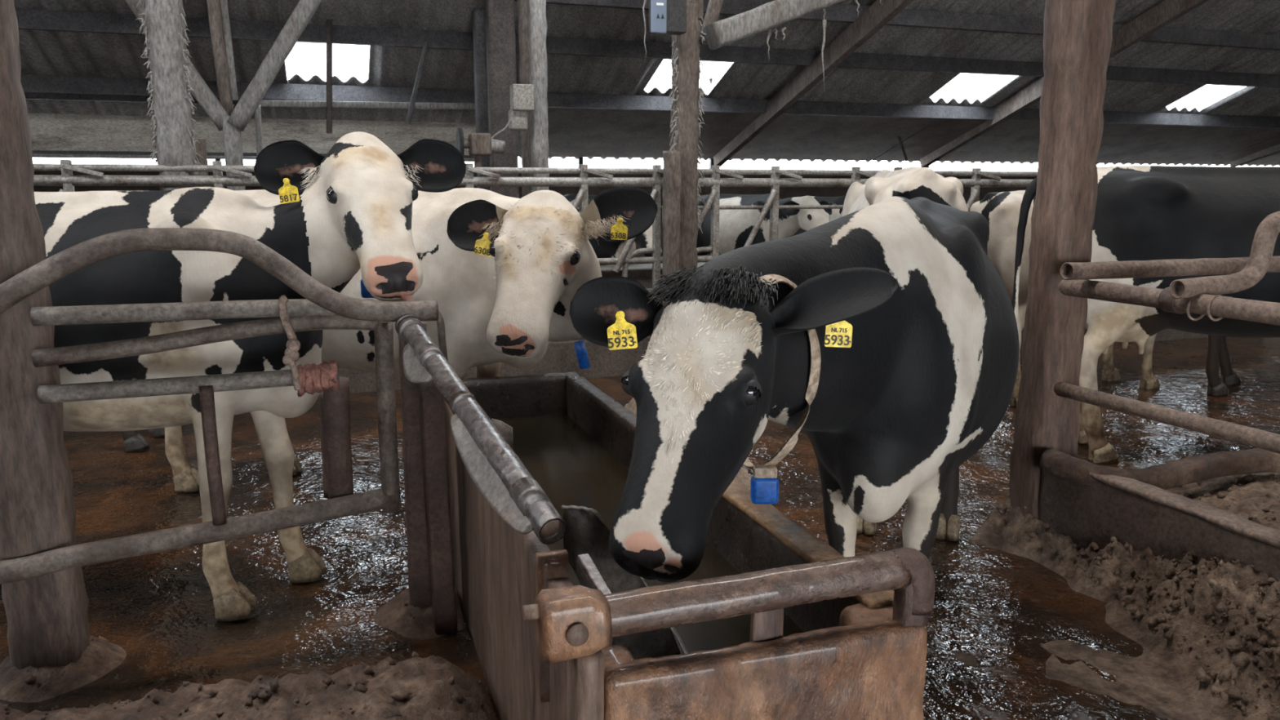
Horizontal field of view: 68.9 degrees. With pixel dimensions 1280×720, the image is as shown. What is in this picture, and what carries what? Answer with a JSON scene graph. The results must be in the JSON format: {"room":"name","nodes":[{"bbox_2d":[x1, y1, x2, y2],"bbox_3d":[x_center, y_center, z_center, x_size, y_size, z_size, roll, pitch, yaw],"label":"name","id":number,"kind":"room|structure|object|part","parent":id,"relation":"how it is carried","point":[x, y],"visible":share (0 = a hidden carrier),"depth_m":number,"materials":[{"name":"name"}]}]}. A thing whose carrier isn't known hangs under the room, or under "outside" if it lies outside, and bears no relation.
{"room":"farm building","nodes":[
{"label":"farm building","id":0,"kind":"room"},
{"bbox_2d":[33,170,1037,257],"bbox_3d":[4.307,-2.182,15.349,34.000,1.805,0.150,-3,11,-18],"label":"railing","id":1,"kind":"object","parent":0,"point":[784,192],"depth_m":14.08,"materials":[{"name":"metal"}]},
{"bbox_2d":[577,157,582,168],"bbox_3d":[-0.860,-2.844,13.467,0.060,0.220,0.080,-3,11,-18],"label":"stud","id":2,"kind":"object","parent":1,"relation":"on","point":[580,159],"visible":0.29,"depth_m":13.43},
{"bbox_2d":[708,158,714,168],"bbox_3d":[1.084,-2.960,14.107,0.060,0.220,0.080,-3,11,-18],"label":"stud","id":3,"kind":"object","parent":1,"relation":"on","point":[710,160],"visible":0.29,"depth_m":14.07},
{"bbox_2d":[0,336,1279,719],"bbox_3d":[6.806,0.047,8.196,36.020,0.044,24.160,-3,11,-18],"label":"floor","id":4,"kind":"structure","parent":0,"point":[997,607],"depth_m":3.75,"materials":[{"name":"concrete"}]},
{"bbox_2d":[0,0,89,669],"bbox_3d":[-1.883,-0.676,2.687,0.229,3.431,0.211,-3,11,-17],"label":"post","id":5,"kind":"object","parent":4,"relation":"on","point":[47,617],"visible":0.78,"depth_m":2.78,"materials":[{"name":"brown wood"}]},
{"bbox_2d":[0,227,448,584],"bbox_3d":[-1.327,0.116,2.897,1.438,1.051,0.217,-4,11,-19],"label":"gate","id":6,"kind":"object","parent":5,"relation":"attached to","point":[322,308],"visible":0.98,"depth_m":2.85,"materials":[{"name":"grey metal"}]},
{"bbox_3d":[-1.361,0.073,2.862,0.835,0.061,0.053,-3,11,-18],"label":"rail","id":7,"kind":"part","parent":6,"relation":"part of","materials":[{"name":"grey metal"}]},
{"bbox_3d":[-1.410,0.550,2.932,1.252,0.185,0.068,-3,11,-18],"label":"rail","id":8,"kind":"part","parent":6,"relation":"part of","materials":[{"name":"metal"}]},
{"bbox_3d":[-1.302,-0.146,2.842,0.946,0.066,0.055,-3,11,-18],"label":"rail","id":9,"kind":"part","parent":6,"relation":"part of","materials":[{"name":"grey metal"}]},
{"bbox_3d":[-1.300,-0.067,2.857,0.972,0.124,0.052,-3,11,-18],"label":"rail","id":10,"kind":"part","parent":6,"relation":"part of","materials":[{"name":"grey metal"}]},
{"bbox_2d":[278,294,301,390],"bbox_3d":[-1.077,-0.053,2.876,0.061,0.297,0.042,0,10,0],"label":"rope","id":11,"kind":"object","parent":6,"relation":"hanging from","point":[291,353],"visible":1,"depth_m":2.87,"materials":[{"name":"beige fabric"}]},
{"bbox_2d":[297,360,339,396],"bbox_3d":[-1.032,0.059,2.966,0.142,0.108,0.119,-3,11,-16],"label":"twine","id":12,"kind":"object","parent":6,"relation":"attached to","point":[313,384],"visible":0.95,"depth_m":2.94,"materials":[{"name":"fabric"}]},
{"bbox_3d":[-1.047,0.286,3.126,0.043,0.358,0.038,0,10,0],"label":"drop post","id":13,"kind":"part","parent":6,"relation":"part of","materials":[{"name":"metal"}]},
{"bbox_3d":[-0.999,0.267,3.095,0.090,0.421,0.085,0,10,0],"label":"drop post","id":14,"kind":"part","parent":6,"relation":"part of","materials":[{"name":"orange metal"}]},
{"bbox_3d":[-0.829,0.188,3.064,0.063,0.637,0.061,0,10,0],"label":"post","id":15,"kind":"part","parent":6,"relation":"part of","materials":[{"name":"grey metal"}]},
{"bbox_3d":[-0.654,-0.079,3.043,0.050,0.187,0.024,-3,11,-18],"label":"rod","id":16,"kind":"part","parent":6,"relation":"part of","materials":[{"name":"grey metal"}]},
{"bbox_2d":[120,427,164,453],"bbox_3d":[-3.236,-0.178,5.535,2.570,1.402,0.751,0,10,0],"label":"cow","id":17,"kind":"object","parent":4,"relation":"on","point":[133,442],"visible":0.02,"depth_m":5.46},
{"bbox_2d":[144,0,198,190],"bbox_3d":[-3.213,-1.617,6.438,0.255,3.920,0.232,-4,11,-19],"label":"post","id":18,"kind":"object","parent":4,"relation":"on","point":[163,20],"visible":0.5,"depth_m":6.31,"materials":[{"name":"grey wood"}]},
{"bbox_2d":[135,0,203,164],"bbox_3d":[-3.198,-1.927,6.342,0.332,1.275,0.185,-3,11,-18],"label":"dust beard","id":19,"kind":"object","parent":18,"relation":"attached to","point":[147,49],"visible":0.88,"depth_m":6.33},
{"bbox_2d":[194,138,209,186],"bbox_3d":[-3.212,-0.660,6.874,0.190,1.880,0.168,-3,11,-16],"label":"post","id":20,"kind":"object","parent":4,"relation":"on","point":[201,148],"visible":0.03,"depth_m":6.69,"materials":[{"name":"wood"}]},
{"bbox_2d":[124,0,321,190],"bbox_3d":[-3.350,-1.632,7.819,1.823,3.416,0.284,-3,11,-17],"label":"support","id":21,"kind":"object","parent":4,"relation":"on","point":[222,113],"visible":0.72,"depth_m":7.65,"materials":[{"name":"grey wood"}]},
{"bbox_3d":[-3.788,-2.522,7.493,0.891,1.319,0.155,-3,11,-18],"label":"arm","id":22,"kind":"part","parent":21,"relation":"part of"},
{"bbox_3d":[-3.377,-0.976,7.891,0.144,2.099,0.154,-5,12,-27],"label":"post","id":23,"kind":"part","parent":21,"relation":"part of","materials":[{"name":"grey wood"}]},
{"bbox_3d":[-2.936,-2.620,7.722,0.984,1.437,0.175,-3,11,-18],"label":"arm","id":24,"kind":"part","parent":21,"relation":"part of"},
{"bbox_2d":[0,586,497,719],"bbox_3d":[-1.809,1.048,2.133,3.039,0.315,2.427,-3,11,-18],"label":"trodden muck","id":25,"kind":"object","parent":4,"relation":"on","point":[432,687],"visible":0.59,"depth_m":2.61,"materials":[{"name":"brown soil"}]},
{"bbox_2d":[34,131,466,621],"bbox_3d":[-1.909,0.032,3.472,2.467,1.731,0.764,1,10,3],"label":"cow","id":26,"kind":"object","parent":4,"relation":"on","point":[348,209],"visible":0.73,"depth_m":3.28},
{"bbox_2d":[279,193,297,202],"bbox_3d":[-1.246,-0.574,3.307,0.061,0.032,0.003,-1,10,-6],"label":"print","id":27,"kind":"object","parent":26,"relation":"attached to","point":[284,197],"depth_m":3.31,"materials":[{"name":"brown"}]},
{"bbox_2d":[33,159,663,395],"bbox_3d":[-3.134,-0.524,6.660,7.273,1.750,0.325,-3,11,-18],"label":"fence","id":28,"kind":"object","parent":4,"relation":"on","point":[561,357],"visible":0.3,"depth_m":7.27,"materials":[{"name":"metal"}]},
{"bbox_3d":[-3.154,-1.320,6.426,7.180,0.046,0.048,-3,11,-18],"label":"locking rail","id":29,"kind":"part","parent":28,"relation":"part of","materials":[{"name":"grey metal"}]},
{"bbox_3d":[-3.148,-1.233,6.422,7.180,0.072,0.072,-3,11,-18],"label":"rail","id":30,"kind":"part","parent":28,"relation":"part of","materials":[{"name":"grey metal"}]},
{"bbox_2d":[455,128,505,167],"bbox_3d":[-1.240,-1.649,7.317,0.368,0.325,0.250,-3,11,-18],"label":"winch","id":31,"kind":"object","parent":28,"relation":"attached to","point":[478,144],"visible":0.97,"depth_m":7.24,"materials":[{"name":"metal"}]},
{"bbox_3d":[-1.135,-1.683,7.347,0.145,0.120,0.104,-3,11,-18],"label":"motor","id":32,"kind":"part","parent":31,"relation":"part of","materials":[{"name":"silver metal"}]},
{"bbox_2d":[491,118,511,138],"bbox_3d":[-1.105,-1.802,7.335,0.194,0.194,0.014,-3,11,-18],"label":"cable","id":33,"kind":"object","parent":31,"relation":"attached to","point":[509,120],"visible":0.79,"depth_m":7.34,"materials":[{"name":"grey plastic"}]},
{"bbox_3d":[-3.148,-0.618,6.534,6.827,0.053,2.331,0,10,0],"label":"rail","id":34,"kind":"part","parent":28,"relation":"part of","materials":[{"name":"grey metal"}]},
{"bbox_2d":[600,262,706,269],"bbox_3d":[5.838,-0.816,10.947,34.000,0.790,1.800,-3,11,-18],"label":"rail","id":35,"kind":"structure","parent":28,"relation":"attached to","point":[699,264],"depth_m":9.47,"materials":[{"name":"grey metal"}]},
{"bbox_2d":[164,186,657,493],"bbox_3d":[-1.094,-0.045,4.446,2.616,1.533,1.000,6,12,30],"label":"cow","id":36,"kind":"object","parent":4,"relation":"on","point":[504,273],"visible":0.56,"depth_m":3.90},
{"bbox_2d":[473,246,490,255],"bbox_3d":[-0.638,-0.441,3.777,0.069,0.036,0.003,-1,10,-4],"label":"print","id":37,"kind":"object","parent":36,"relation":"attached to","point":[482,251],"depth_m":3.78,"materials":[{"name":"brown"}]},
{"bbox_2d":[610,232,626,239],"bbox_3d":[-0.086,-0.489,3.669,0.062,0.026,0.003,2,11,11],"label":"print","id":38,"kind":"object","parent":36,"relation":"attached to","point":[613,235],"depth_m":3.67,"materials":[{"name":"brown"}]},
{"bbox_2d":[398,320,431,608],"bbox_3d":[-0.775,0.409,3.262,0.098,1.089,0.095,-3,11,-18],"label":"gate post","id":39,"kind":"object","parent":4,"relation":"on","point":[419,574],"visible":0.47,"depth_m":3.23,"materials":[{"name":"brown wood"}]},
{"bbox_2d":[418,380,457,635],"bbox_3d":[-0.688,0.503,3.180,0.095,0.935,0.084,-3,11,-17],"label":"gate post","id":40,"kind":"object","parent":4,"relation":"on","point":[433,428],"visible":0.92,"depth_m":3.14,"materials":[{"name":"brown wood"}]},
{"bbox_2d":[471,7,490,191],"bbox_3d":[-1.538,-1.798,9.332,0.160,3.240,0.200,-3,11,-18],"label":"post","id":41,"kind":"object","parent":4,"relation":"on","point":[478,15],"visible":0.23,"depth_m":9.07,"materials":[{"name":"grey metal"}]},
{"bbox_2d":[484,0,519,198],"bbox_3d":[-1.323,-1.793,9.085,0.260,3.320,0.200,-3,11,-18],"label":"post","id":42,"kind":"object","parent":4,"relation":"on","point":[500,14],"visible":0.4,"depth_m":8.84,"materials":[{"name":"wood"}]},
{"bbox_2d":[517,0,531,196],"bbox_3d":[-0.954,-1.875,7.910,0.113,3.900,0.136,-3,11,-17],"label":"post","id":43,"kind":"object","parent":4,"relation":"on","point":[523,30],"visible":0.25,"depth_m":7.75,"materials":[{"name":"wood"}]},
{"bbox_2d":[527,0,549,192],"bbox_3d":[-0.824,-1.885,7.630,0.152,4.020,0.157,-4,11,-20],"label":"post","id":44,"kind":"object","parent":4,"relation":"on","point":[537,23],"visible":0.41,"depth_m":7.51,"materials":[{"name":"grey wood"}]},
{"bbox_2d":[509,84,534,111],"bbox_3d":[-0.935,-2.076,7.396,0.170,0.200,0.140,-3,11,-18],"label":"junction box","id":45,"kind":"object","parent":44,"relation":"attached to","point":[522,95],"visible":1,"depth_m":7.33,"materials":[{"name":"grey plastic"}]},
{"bbox_2d":[508,109,528,130],"bbox_3d":[-0.976,-1.919,7.465,0.140,0.160,0.120,-3,11,-18],"label":"junction box","id":46,"kind":"object","parent":45,"relation":"attached to","point":[518,122],"visible":0.94,"depth_m":7.41,"materials":[{"name":"grey plastic"}]},
{"bbox_2d":[562,194,662,266],"bbox_3d":[-0.415,-1.027,9.993,0.765,1.481,2.681,-4,11,-21],"label":"cow","id":47,"kind":"object","parent":4,"relation":"on","point":[602,250],"visible":0.13,"depth_m":9.47},
{"bbox_2d":[662,151,681,306],"bbox_3d":[0.249,-0.725,7.403,0.146,1.820,0.135,-4,11,-21],"label":"post","id":48,"kind":"object","parent":4,"relation":"on","point":[672,184],"visible":0.48,"depth_m":7.27,"materials":[{"name":"wood"}]},
{"bbox_2d":[670,1,700,274],"bbox_3d":[0.353,-1.311,7.492,0.223,2.940,0.210,-3,11,-18],"label":"post","id":49,"kind":"object","parent":4,"relation":"on","point":[687,62],"visible":0.56,"depth_m":7.31,"materials":[{"name":"wood"}]},
{"bbox_2d":[648,0,686,35],"bbox_3d":[0.197,-2.626,7.000,0.292,0.360,0.161,-3,11,-18],"label":"control panel","id":50,"kind":"object","parent":49,"relation":"attached to","point":[665,16],"visible":1,"depth_m":6.96,"materials":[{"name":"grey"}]},
{"bbox_3d":[0.139,-2.611,6.914,0.125,0.360,0.020,-3,11,-18],"label":"plate","id":51,"kind":"part","parent":50,"relation":"part of","materials":[{"name":"blue"}]},
{"bbox_2d":[656,2,663,5],"bbox_3d":[0.148,-2.631,6.900,0.055,0.018,0.004,-3,11,-18],"label":"print","id":52,"kind":"object","parent":50,"relation":"attached to","point":[657,3],"depth_m":6.90,"materials":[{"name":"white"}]},
{"bbox_2d":[667,16,706,233],"bbox_3d":[0.367,-1.837,7.360,0.304,1.720,0.167,-3,11,-18],"label":"dust beard","id":53,"kind":"object","parent":49,"relation":"attached to","point":[701,25],"visible":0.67,"depth_m":7.32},
{"bbox_2d":[686,0,703,21],"bbox_3d":[0.407,-3.184,7.172,0.187,1.100,0.192,-3,11,-14],"label":"cable","id":54,"kind":"object","parent":49,"relation":"on","point":[700,10],"visible":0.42,"depth_m":7.20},
{"bbox_2d":[699,0,723,43],"bbox_3d":[0.594,-2.818,7.460,0.242,0.552,0.090,-3,11,-18],"label":"brace","id":55,"kind":"object","parent":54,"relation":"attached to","point":[712,15],"visible":0.61,"depth_m":7.43,"materials":[{"name":"wood"}]},
{"bbox_2d":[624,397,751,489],"bbox_3d":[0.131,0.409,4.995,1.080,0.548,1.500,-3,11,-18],"label":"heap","id":56,"kind":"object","parent":4,"relation":"on","point":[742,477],"visible":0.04,"depth_m":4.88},
{"bbox_2d":[443,372,934,719],"bbox_3d":[-0.247,0.570,3.079,0.836,0.843,2.836,-4,11,-19],"label":"trough","id":57,"kind":"object","parent":4,"relation":"on","point":[773,622],"visible":0.74,"depth_m":1.87,"materials":[{"name":"brown wood"}]},
{"bbox_2d":[395,313,566,544],"bbox_3d":[-0.480,0.131,2.495,0.111,0.385,1.155,-6,12,-28],"label":"pipe","id":58,"kind":"object","parent":57,"relation":"attached to","point":[501,477],"visible":1,"depth_m":2.31,"materials":[{"name":"metal"}]},
{"bbox_2d":[491,417,513,449],"bbox_3d":[-0.440,0.250,2.988,0.067,0.131,0.023,0,10,0],"label":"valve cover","id":59,"kind":"object","parent":57,"relation":"in","point":[506,431],"visible":0.5,"depth_m":2.98,"materials":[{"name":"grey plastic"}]},
{"bbox_3d":[-0.525,0.628,3.059,0.053,0.735,2.712,-3,11,-18],"label":"plate","id":60,"kind":"part","parent":57,"relation":"part of","materials":[{"name":"brown wood"}]},
{"bbox_3d":[-0.099,0.870,1.735,0.058,0.732,0.089,-3,11,-17],"label":"corner post","id":61,"kind":"part","parent":57,"relation":"part of","materials":[{"name":"brown wood"}]},
{"bbox_2d":[560,505,688,659],"bbox_3d":[-0.039,0.481,1.970,0.118,0.274,0.419,-6,12,-28],"label":"bowl","id":62,"kind":"object","parent":57,"relation":"in","point":[587,532],"visible":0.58,"depth_m":2.03,"materials":[{"name":"grey metal"}]},
{"bbox_2d":[577,553,612,594],"bbox_3d":[-0.087,0.439,1.857,0.026,0.054,0.163,-4,11,-22],"label":"bar","id":63,"kind":"object","parent":62,"relation":"on","point":[596,580],"visible":0.56,"depth_m":1.86,"materials":[{"name":"metal"}]},
{"bbox_2d":[696,193,831,255],"bbox_3d":[1.403,-1.202,10.957,0.742,1.482,2.688,-6,12,-29],"label":"cow","id":64,"kind":"object","parent":4,"relation":"on","point":[735,226],"visible":0.35,"depth_m":10.66},
{"bbox_2d":[569,195,1019,582],"bbox_3d":[0.745,0.223,3.062,0.820,1.500,2.818,6,12,29],"label":"cow","id":65,"kind":"object","parent":4,"relation":"on","point":[885,332],"visible":0.99,"depth_m":2.35},
{"bbox_2d":[608,336,634,348],"bbox_3d":[-0.043,-0.040,2.124,0.061,0.028,0.002,1,10,5],"label":"print","id":66,"kind":"object","parent":65,"relation":"attached to","point":[614,342],"depth_m":2.12,"materials":[{"name":"brown paint"}]},
{"bbox_2d":[613,329,630,335],"bbox_3d":[-0.042,-0.063,2.121,0.039,0.014,0.001,1,10,5],"label":"print","id":67,"kind":"object","parent":65,"relation":"on","point":[615,332],"depth_m":2.12,"materials":[{"name":"brown"}]},
{"bbox_2d":[824,334,849,345],"bbox_3d":[0.448,-0.045,2.121,0.062,0.027,0.003,-2,11,-13],"label":"print","id":68,"kind":"object","parent":65,"relation":"attached to","point":[829,340],"depth_m":2.12,"materials":[{"name":"brown"}]},
{"bbox_2d":[831,327,847,333],"bbox_3d":[0.453,-0.068,2.121,0.039,0.013,0.002,-2,11,-13],"label":"print","id":69,"kind":"object","parent":65,"relation":"on","point":[833,330],"depth_m":2.12,"materials":[{"name":"brown"}]},
{"bbox_2d":[796,195,845,235],"bbox_3d":[2.388,-1.273,11.441,0.760,1.448,2.638,-3,11,-15],"label":"cow","id":70,"kind":"object","parent":4,"relation":"on","point":[836,213],"visible":0.12,"depth_m":11.10},
{"bbox_2d":[841,166,968,217],"bbox_3d":[1.850,-0.540,6.777,0.831,1.677,2.338,3,11,14],"label":"cow","id":71,"kind":"object","parent":4,"relation":"on","point":[912,182],"visible":0.24,"depth_m":5.68},
{"bbox_2d":[696,165,1208,350],"bbox_3d":[3.461,-0.919,8.831,6.817,1.750,0.325,-3,11,-18],"label":"fence","id":72,"kind":"object","parent":4,"relation":"on","point":[715,182],"visible":0.23,"depth_m":7.87,"materials":[{"name":"metal"}]},
{"bbox_3d":[3.576,-1.020,8.747,6.640,0.053,0.056,-3,11,-18],"label":"rail","id":73,"kind":"part","parent":72,"relation":"part of","materials":[{"name":"grey metal"}]},
{"bbox_3d":[3.570,-1.437,8.691,6.640,0.032,0.032,-3,11,-18],"label":"rail","id":74,"kind":"part","parent":72,"relation":"part of","materials":[{"name":"grey metal"}]},
{"bbox_3d":[3.576,-1.635,8.636,6.640,0.072,0.072,-3,11,-18],"label":"rail","id":75,"kind":"part","parent":72,"relation":"part of","materials":[{"name":"grey metal"}]},
{"bbox_3d":[3.570,-1.722,8.639,6.640,0.046,0.048,-3,11,-18],"label":"locking rail","id":76,"kind":"part","parent":72,"relation":"part of","materials":[{"name":"grey metal"}]},
{"bbox_2d":[1008,0,1115,519],"bbox_3d":[1.752,-0.929,3.797,0.245,3.530,0.236,-4,11,-21],"label":"post","id":77,"kind":"object","parent":4,"relation":"on","point":[1077,34],"visible":0.86,"depth_m":3.80,"materials":[{"name":"brown wood"}]},
{"bbox_2d":[1053,211,1279,453],"bbox_3d":[2.154,-0.213,3.704,0.991,0.779,1.651,7,12,34],"label":"rails","id":78,"kind":"object","parent":77,"relation":"attached to","point":[1202,295],"visible":1,"depth_m":3.32,"materials":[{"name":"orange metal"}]},
{"bbox_3d":[1.918,0.205,3.373,0.062,0.075,1.122,-3,11,-18],"label":"rail","id":79,"kind":"part","parent":78,"relation":"part of","materials":[{"name":"brown metal"}]},
{"bbox_3d":[1.898,-0.217,3.357,0.074,0.075,1.141,-3,11,-18],"label":"rail","id":80,"kind":"part","parent":78,"relation":"part of","materials":[{"name":"brown metal"}]},
{"bbox_3d":[2.328,-0.384,3.851,1.408,0.071,0.073,-3,11,-18],"label":"rail","id":81,"kind":"part","parent":78,"relation":"part of","materials":[{"name":"metal"}]},
{"bbox_3d":[1.975,-0.220,3.269,0.160,0.007,0.090,-3,11,-18],"label":"clamp plate","id":82,"kind":"part","parent":78,"relation":"part of","materials":[{"name":"brown metal"}]},
{"bbox_2d":[970,190,1159,408],"bbox_3d":[3.607,-0.532,7.141,2.756,1.528,0.765,-5,12,-27],"label":"cow","id":83,"kind":"object","parent":4,"relation":"on","point":[1001,210],"visible":0.13,"depth_m":6.40},
{"bbox_2d":[950,497,1279,719],"bbox_3d":[1.614,0.894,2.598,1.082,0.453,3.018,-3,11,-18],"label":"heap","id":84,"kind":"object","parent":4,"relation":"on","point":[1208,632],"visible":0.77,"depth_m":3.04,"materials":[{"name":"brown soil"}]},
{"bbox_2d":[1011,165,1279,464],"bbox_3d":[3.661,-0.270,5.326,3.126,1.664,0.848,0,10,3],"label":"cow","id":85,"kind":"object","parent":4,"relation":"on","point":[1142,212],"visible":0.58,"depth_m":4.98},
{"bbox_2d":[1038,470,1279,584],"bbox_3d":[2.183,0.857,2.639,0.100,0.439,2.855,-3,11,-18],"label":"wall","id":86,"kind":"structure","parent":4,"relation":"on","point":[1097,513],"depth_m":3.47,"materials":[{"name":"concrete"}]},
{"bbox_2d":[1066,453,1279,548],"bbox_3d":[2.183,0.645,2.597,0.114,0.033,2.841,-3,11,-18],"label":"rail","id":87,"kind":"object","parent":86,"relation":"on","point":[1226,520],"depth_m":3.25,"materials":[{"name":"brown metal"}]},
{"bbox_2d":[1129,465,1279,529],"bbox_3d":[3.134,0.774,3.112,2.054,0.504,2.420,-3,11,-18],"label":"bedding","id":88,"kind":"object","parent":4,"relation":"on","point":[1253,497],"visible":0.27,"depth_m":3.61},
{"bbox_2d":[1039,448,1279,489],"bbox_3d":[2.211,0.428,3.738,1.129,0.150,0.319,0,10,0],"label":"pipe","id":89,"kind":"object","parent":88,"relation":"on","point":[1189,469],"visible":0.86,"depth_m":3.69,"materials":[{"name":"brown metal"}]},
{"bbox_2d":[1205,334,1240,396],"bbox_3d":[5.520,-0.511,7.162,2.682,1.479,0.760,-1,10,-8],"label":"cow","id":90,"kind":"object","parent":4,"relation":"on","point":[1218,353],"visible":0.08,"depth_m":6.96},
{"bbox_2d":[13,0,1279,166],"bbox_3d":[7.310,-3.337,6.016,34.000,3.754,18.920,-3,11,-18],"label":"ceiling","id":91,"kind":"structure","parent":0,"point":[42,52],"depth_m":10.84,"materials":[{"name":"grey metal"}]},
{"bbox_2d":[23,92,435,110],"bbox_3d":[-6.897,-2.787,9.795,9.350,0.070,0.070,-3,11,-18],"label":"purlin","id":92,"kind":"structure","parent":91,"relation":"attached to","point":[55,96],"depth_m":10.09,"materials":[{"name":"grey wood"}]},
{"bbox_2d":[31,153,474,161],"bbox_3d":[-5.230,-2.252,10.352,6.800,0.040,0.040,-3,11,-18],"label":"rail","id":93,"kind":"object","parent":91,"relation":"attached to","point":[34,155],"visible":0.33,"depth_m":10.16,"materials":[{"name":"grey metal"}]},
{"bbox_2d":[254,104,262,155],"bbox_3d":[-3.885,-2.332,9.509,0.070,0.523,0.060,0,10,0],"label":"pole","id":94,"kind":"object","parent":91,"relation":"attached to","point":[257,113],"visible":0.76,"depth_m":9.49,"materials":[{"name":"grey wood"}]},
{"bbox_2d":[326,19,332,133],"bbox_3d":[-3.115,-2.835,9.357,0.119,1.100,0.060,-3,11,-18],"label":"pole","id":95,"kind":"object","parent":91,"relation":"attached to","point":[329,22],"visible":1,"depth_m":9.34,"materials":[{"name":"grey metal"}]},
{"bbox_2d":[259,100,475,110],"bbox_3d":[-2.872,-2.702,9.893,2.380,0.102,0.060,-3,11,-18],"label":"roof rail","id":96,"kind":"object","parent":91,"relation":"attached to","point":[286,104],"visible":0.86,"depth_m":9.86,"materials":[{"name":"grey metal"}]},
{"bbox_2d":[642,0,646,63],"bbox_3d":[0.039,-2.560,7.136,0.039,0.561,0.023,-3,11,-18],"label":"cobweb","id":97,"kind":"object","parent":91,"relation":"hanging from","point":[645,1],"visible":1,"depth_m":7.12},
{"bbox_2d":[14,8,1279,88],"bbox_3d":[5.282,-3.760,12.099,34.000,0.170,0.070,-3,11,-18],"label":"purlin","id":98,"kind":"structure","parent":91,"relation":"attached to","point":[28,19],"depth_m":10.23,"materials":[{"name":"grey wood"}]},
{"bbox_2d":[405,40,429,124],"bbox_3d":[-2.298,-2.863,9.630,0.269,0.836,0.050,-3,11,-18],"label":"pole","id":99,"kind":"object","parent":98,"relation":"attached to","point":[425,45],"visible":1,"depth_m":9.61,"materials":[{"name":"grey metal"}]},
{"bbox_2d":[20,74,1279,128],"bbox_3d":[4.905,-3.512,13.291,34.000,0.170,0.070,-3,11,-18],"label":"purlin","id":100,"kind":"structure","parent":91,"relation":"attached to","point":[30,83],"depth_m":11.59,"materials":[{"name":"grey metal"}]},
{"bbox_2d":[702,0,844,49],"bbox_3d":[1.299,-2.871,7.529,1.633,0.774,0.210,-3,11,-18],"label":"brace","id":101,"kind":"object","parent":91,"relation":"attached to","point":[719,33],"visible":1,"depth_m":7.35,"materials":[{"name":"grey wood"}]},
{"bbox_2d":[766,29,771,59],"bbox_3d":[1.030,-2.522,7.482,0.036,0.246,0.026,0,10,0],"label":"cobweb","id":102,"kind":"object","parent":101,"relation":"hanging from","point":[769,30],"visible":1,"depth_m":7.46},
{"bbox_2d":[773,28,777,41],"bbox_3d":[1.088,-2.607,7.482,0.039,0.102,0.027,0,10,0],"label":"cobweb","id":103,"kind":"object","parent":101,"relation":"hanging from","point":[775,29],"visible":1,"depth_m":7.48},
{"bbox_2d":[781,26,786,40],"bbox_3d":[1.156,-2.620,7.505,0.036,0.111,0.023,-3,11,-18],"label":"cobweb","id":104,"kind":"object","parent":101,"relation":"hanging from","point":[784,28],"visible":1,"depth_m":7.50},
{"bbox_2d":[821,19,826,87],"bbox_3d":[1.503,-2.484,7.647,0.039,0.576,0.029,2,11,11],"label":"cobweb","id":105,"kind":"object","parent":101,"relation":"hanging from","point":[823,20],"visible":1,"depth_m":7.62},
{"bbox_2d":[822,7,826,26],"bbox_3d":[1.500,-2.794,7.593,0.028,0.156,0.040,10,14,42],"label":"cobweb","id":106,"kind":"object","parent":101,"relation":"hanging from","point":[824,9],"visible":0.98,"depth_m":7.58},
{"bbox_2d":[854,0,859,17],"bbox_3d":[1.783,-2.889,7.669,0.048,0.139,0.024,-3,11,-18],"label":"cobweb","id":107,"kind":"object","parent":101,"relation":"hanging from","point":[855,1],"visible":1,"depth_m":7.66},
{"bbox_2d":[713,0,913,166],"bbox_3d":[2.666,-3.674,9.159,0.100,3.273,9.699,-3,11,-18],"label":"rafter","id":108,"kind":"object","parent":91,"relation":"attached to","point":[878,15],"visible":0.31,"depth_m":10.85,"materials":[{"name":"brown wood"}]},
{"bbox_2d":[514,0,1279,49],"bbox_3d":[5.568,-3.947,11.197,34.000,0.170,0.070,-3,11,-18],"label":"purlin","id":109,"kind":"structure","parent":91,"relation":"attached to","point":[836,12],"depth_m":10.54,"materials":[{"name":"grey wood"}]},
{"bbox_2d":[517,107,1279,164],"bbox_3d":[9.313,-3.617,15.768,24.080,0.547,1.706,-3,11,-18],"label":"trim","id":110,"kind":"structure","parent":91,"relation":"attached to","point":[573,132],"depth_m":13.79,"materials":[{"name":"metal"}]},
{"bbox_2d":[897,136,907,160],"bbox_3d":[3.581,-3.827,13.598,0.852,1.795,0.044,-3,11,-18],"label":"pole","id":111,"kind":"object","parent":91,"relation":"attached to","point":[899,137],"visible":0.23,"depth_m":13.81,"materials":[{"name":"black metal"}]},
{"bbox_2d":[920,0,1208,167],"bbox_3d":[5.543,-3.724,11.915,0.100,2.346,6.347,-3,11,-18],"label":"rafter","id":112,"kind":"object","parent":91,"relation":"attached to","point":[1166,11],"visible":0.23,"depth_m":11.27,"materials":[{"name":"wood"}]},
{"bbox_2d":[1229,143,1279,166],"bbox_3d":[11.293,-3.800,15.496,0.100,1.103,3.198,-3,11,-18],"label":"rafter","id":113,"kind":"object","parent":91,"relation":"attached to","point":[1274,149],"visible":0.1,"depth_m":16.52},
{"bbox_3d":[-8.883,-0.787,0.973,6.146,4.200,17.990,0,10,0],"label":"wall","id":114,"kind":"structure","parent":0,"visible":0},
{"bbox_2d":[27,112,475,155],"bbox_3d":[-6.714,-2.481,10.143,9.880,0.395,0.030,-3,11,-18],"label":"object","id":115,"kind":"structure","parent":114,"relation":"attached to","point":[48,131],"depth_m":10.74,"materials":[{"name":"grey wood"}]},
{"bbox_2d":[31,150,474,158],"bbox_3d":[-6.713,-2.269,10.177,9.880,0.035,0.080,-3,11,-18],"label":"trim","id":116,"kind":"structure","parent":114,"relation":"attached to","point":[55,152],"depth_m":10.41,"materials":[{"name":"grey metal"}]}
]}

